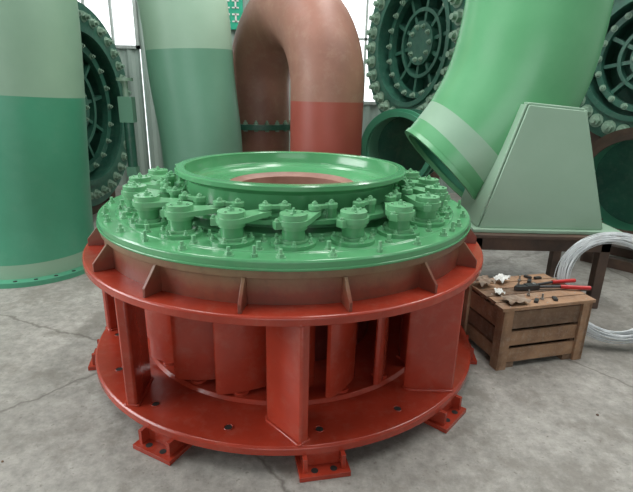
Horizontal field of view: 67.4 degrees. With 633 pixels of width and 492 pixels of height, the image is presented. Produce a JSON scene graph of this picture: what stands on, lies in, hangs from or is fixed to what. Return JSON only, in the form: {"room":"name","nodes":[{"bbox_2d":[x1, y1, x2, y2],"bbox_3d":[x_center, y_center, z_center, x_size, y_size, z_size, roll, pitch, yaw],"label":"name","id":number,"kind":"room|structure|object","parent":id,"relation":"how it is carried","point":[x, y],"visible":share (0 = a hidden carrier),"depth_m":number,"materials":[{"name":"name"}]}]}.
{"room":"turbine factory workshop","nodes":[
{"label":"turbine factory workshop","id":0,"kind":"room"},
{"bbox_2d":[116,0,455,192],"bbox_3d":[0.843,-4.087,7.585,14.500,6.500,0.035,1,18,0],"label":"wall","id":1,"kind":"structure","parent":0,"point":[130,58],"depth_m":8.18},
{"bbox_2d":[81,0,139,48],"bbox_3d":[-3.541,-4.856,7.381,1.300,3.300,0.110,1,18,0],"label":"window","id":2,"kind":"structure","parent":1,"relation":"in","point":[134,4],"depth_m":7.76,"materials":[{"name":"metal"}]},
{"bbox_2d":[227,0,242,29],"bbox_3d":[-1.432,-4.131,7.530,0.510,1.280,0.055,1,18,0],"label":"wall sign","id":3,"kind":"object","parent":1,"relation":"attached to","point":[235,7],"visible":0.38,"depth_m":7.63,"materials":[{"name":"green plastic"}]},
{"bbox_2d":[359,0,376,104],"bbox_3d":[1.124,-4.370,7.504,1.750,4.100,0.110,1,18,0],"label":"window","id":4,"kind":"structure","parent":1,"relation":"in","point":[365,39],"depth_m":7.82,"materials":[{"name":"metal"}]},
{"bbox_2d":[0,185,632,491],"bbox_3d":[0.721,1.285,1.726,14.900,0.100,14.900,1,18,0],"label":"floor","id":5,"kind":"structure","parent":0,"point":[60,431],"depth_m":2.51,"materials":[{"name":"concrete"}]},
{"bbox_2d":[0,0,93,288],"bbox_3d":[-3.002,-1.960,4.274,1.953,4.337,1.358,16,23,38],"label":"pipe","id":6,"kind":"object","parent":5,"relation":"on","point":[46,216],"visible":0.88,"depth_m":4.07,"materials":[{"name":"green metal"}]},
{"bbox_2d":[77,1,130,214],"bbox_3d":[-3.578,-1.728,6.185,1.405,2.690,2.540,3,18,4],"label":"cover","id":7,"kind":"object","parent":5,"relation":"on","point":[102,63],"depth_m":6.73,"materials":[{"name":"green metal"}]},
{"bbox_2d":[116,77,139,176],"bbox_3d":[-1.932,-0.828,5.003,0.280,1.780,0.280,1,18,0],"label":"jack","id":8,"kind":"object","parent":5,"relation":"on","point":[126,104],"visible":0.63,"depth_m":4.83,"materials":[{"name":"green metal"}]},
{"bbox_2d":[137,0,242,177],"bbox_3d":[-1.613,-2.147,4.972,1.991,4.361,1.120,10,20,25],"label":"pipe","id":9,"kind":"object","parent":5,"relation":"on","point":[188,43],"visible":0.52,"depth_m":4.59,"materials":[{"name":"green metal"}]},
{"bbox_2d":[82,151,482,482],"bbox_3d":[-0.185,0.083,3.177,2.565,1.250,2.555,1,18,0],"label":"turbine","id":10,"kind":"object","parent":5,"relation":"on","point":[307,307],"visible":1,"depth_m":2.37,"materials":[{"name":"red metal"}]},
{"bbox_2d":[232,0,363,155],"bbox_3d":[-0.297,-1.423,5.304,0.905,2.835,2.290,-11,22,-33],"label":"pipe","id":11,"kind":"object","parent":5,"relation":"on","point":[309,52],"visible":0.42,"depth_m":4.48,"materials":[{"name":"red metal"}]},
{"bbox_2d":[361,109,433,176],"bbox_3d":[0.963,-0.763,5.391,0.840,1.540,0.540,10,20,25],"label":"pipe","id":12,"kind":"object","parent":5,"relation":"on","point":[384,137],"visible":0.4,"depth_m":5.36,"materials":[{"name":"green metal"}]},
{"bbox_2d":[365,0,464,178],"bbox_3d":[1.569,-2.006,6.330,1.128,3.350,2.100,-7,20,-24],"label":"cover","id":13,"kind":"object","parent":5,"relation":"on","point":[410,47],"depth_m":6.26,"materials":[{"name":"green metal"}]},
{"bbox_2d":[461,273,595,370],"bbox_3d":[1.423,0.504,3.298,0.703,0.444,0.485,-3,19,-14],"label":"wooden crate","id":14,"kind":"object","parent":5,"relation":"on","point":[508,333],"visible":0.8,"depth_m":3.12,"materials":[{"name":"brown wood"}]},
{"bbox_2d":[474,275,495,286],"bbox_3d":[1.146,0.234,3.264,0.132,0.040,0.125,-7,20,-23],"label":"rag","id":15,"kind":"object","parent":14,"relation":"on","point":[482,279],"visible":0.84,"depth_m":3.24,"materials":[{"name":"fabric"}]},
{"bbox_2d":[494,288,504,293],"bbox_3d":[1.203,0.295,3.128,0.066,0.024,0.078,1,18,0],"label":"crumpled paper","id":16,"kind":"object","parent":14,"relation":"on","point":[499,291],"visible":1,"depth_m":3.12,"materials":[{"name":"white paper"}]},
{"bbox_2d":[494,273,509,282],"bbox_3d":[1.301,0.222,3.337,0.125,0.033,0.087,-16,24,-42],"label":"crumpled paper","id":17,"kind":"object","parent":14,"relation":"on","point":[499,276],"visible":0.99,"depth_m":3.32,"materials":[{"name":"white paper"}]},
{"bbox_2d":[501,294,530,304],"bbox_3d":[1.266,0.335,3.016,0.156,0.025,0.115,-3,19,-14],"label":"rag","id":18,"kind":"object","parent":14,"relation":"on","point":[519,298],"visible":1,"depth_m":3.01,"materials":[{"name":"fabric"}]},
{"bbox_2d":[517,275,557,302],"bbox_3d":[1.480,0.275,3.227,0.206,0.040,0.482,4,18,9],"label":"bolts","id":19,"kind":"object","parent":14,"relation":"on","point":[529,280],"visible":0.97,"depth_m":3.28,"materials":[{"name":"metal"}]},
{"bbox_2d":[514,278,590,289],"bbox_3d":[1.591,0.263,3.273,0.526,0.040,0.164,1,18,-2],"label":"cutter","id":20,"kind":"object","parent":14,"relation":"on","point":[526,286],"visible":0.99,"depth_m":3.22,"materials":[{"name":"metal"}]},
{"bbox_2d":[473,232,619,308],"bbox_3d":[1.783,0.090,4.274,1.270,0.644,0.900,1,18,0],"label":"stand","id":21,"kind":"object","parent":5,"relation":"on","point":[556,244],"visible":0.3,"depth_m":3.84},
{"bbox_2d":[405,0,622,234],"bbox_3d":[1.664,-2.143,4.231,1.671,3.622,2.075,1,18,0],"label":"pipe","id":22,"kind":"object","parent":21,"relation":"on","point":[505,125],"visible":1,"depth_m":3.72,"materials":[{"name":"green metal"}]},
{"bbox_2d":[554,232,632,343],"bbox_3d":[2.145,0.291,3.397,0.830,0.742,0.420,3,18,6],"label":"coil","id":23,"kind":"object","parent":5,"relation":"on","point":[567,261],"visible":0.66,"depth_m":3.41,"materials":[{"name":"white plastic"}]},
{"bbox_2d":[579,0,632,143],"bbox_3d":[4.164,-1.686,5.882,1.228,3.130,1.960,-12,22,-35],"label":"cover","id":24,"kind":"object","parent":5,"relation":"on","point":[608,100],"depth_m":5.90,"materials":[{"name":"green metal"}]},
{"bbox_2d":[580,127,632,272],"bbox_3d":[3.303,-0.496,4.896,0.690,1.440,1.120,-15,24,-41],"label":"pipe","id":25,"kind":"object","parent":5,"relation":"on","point":[613,152],"visible":0.52,"depth_m":5.08,"materials":[{"name":"green metal"}]}
]}

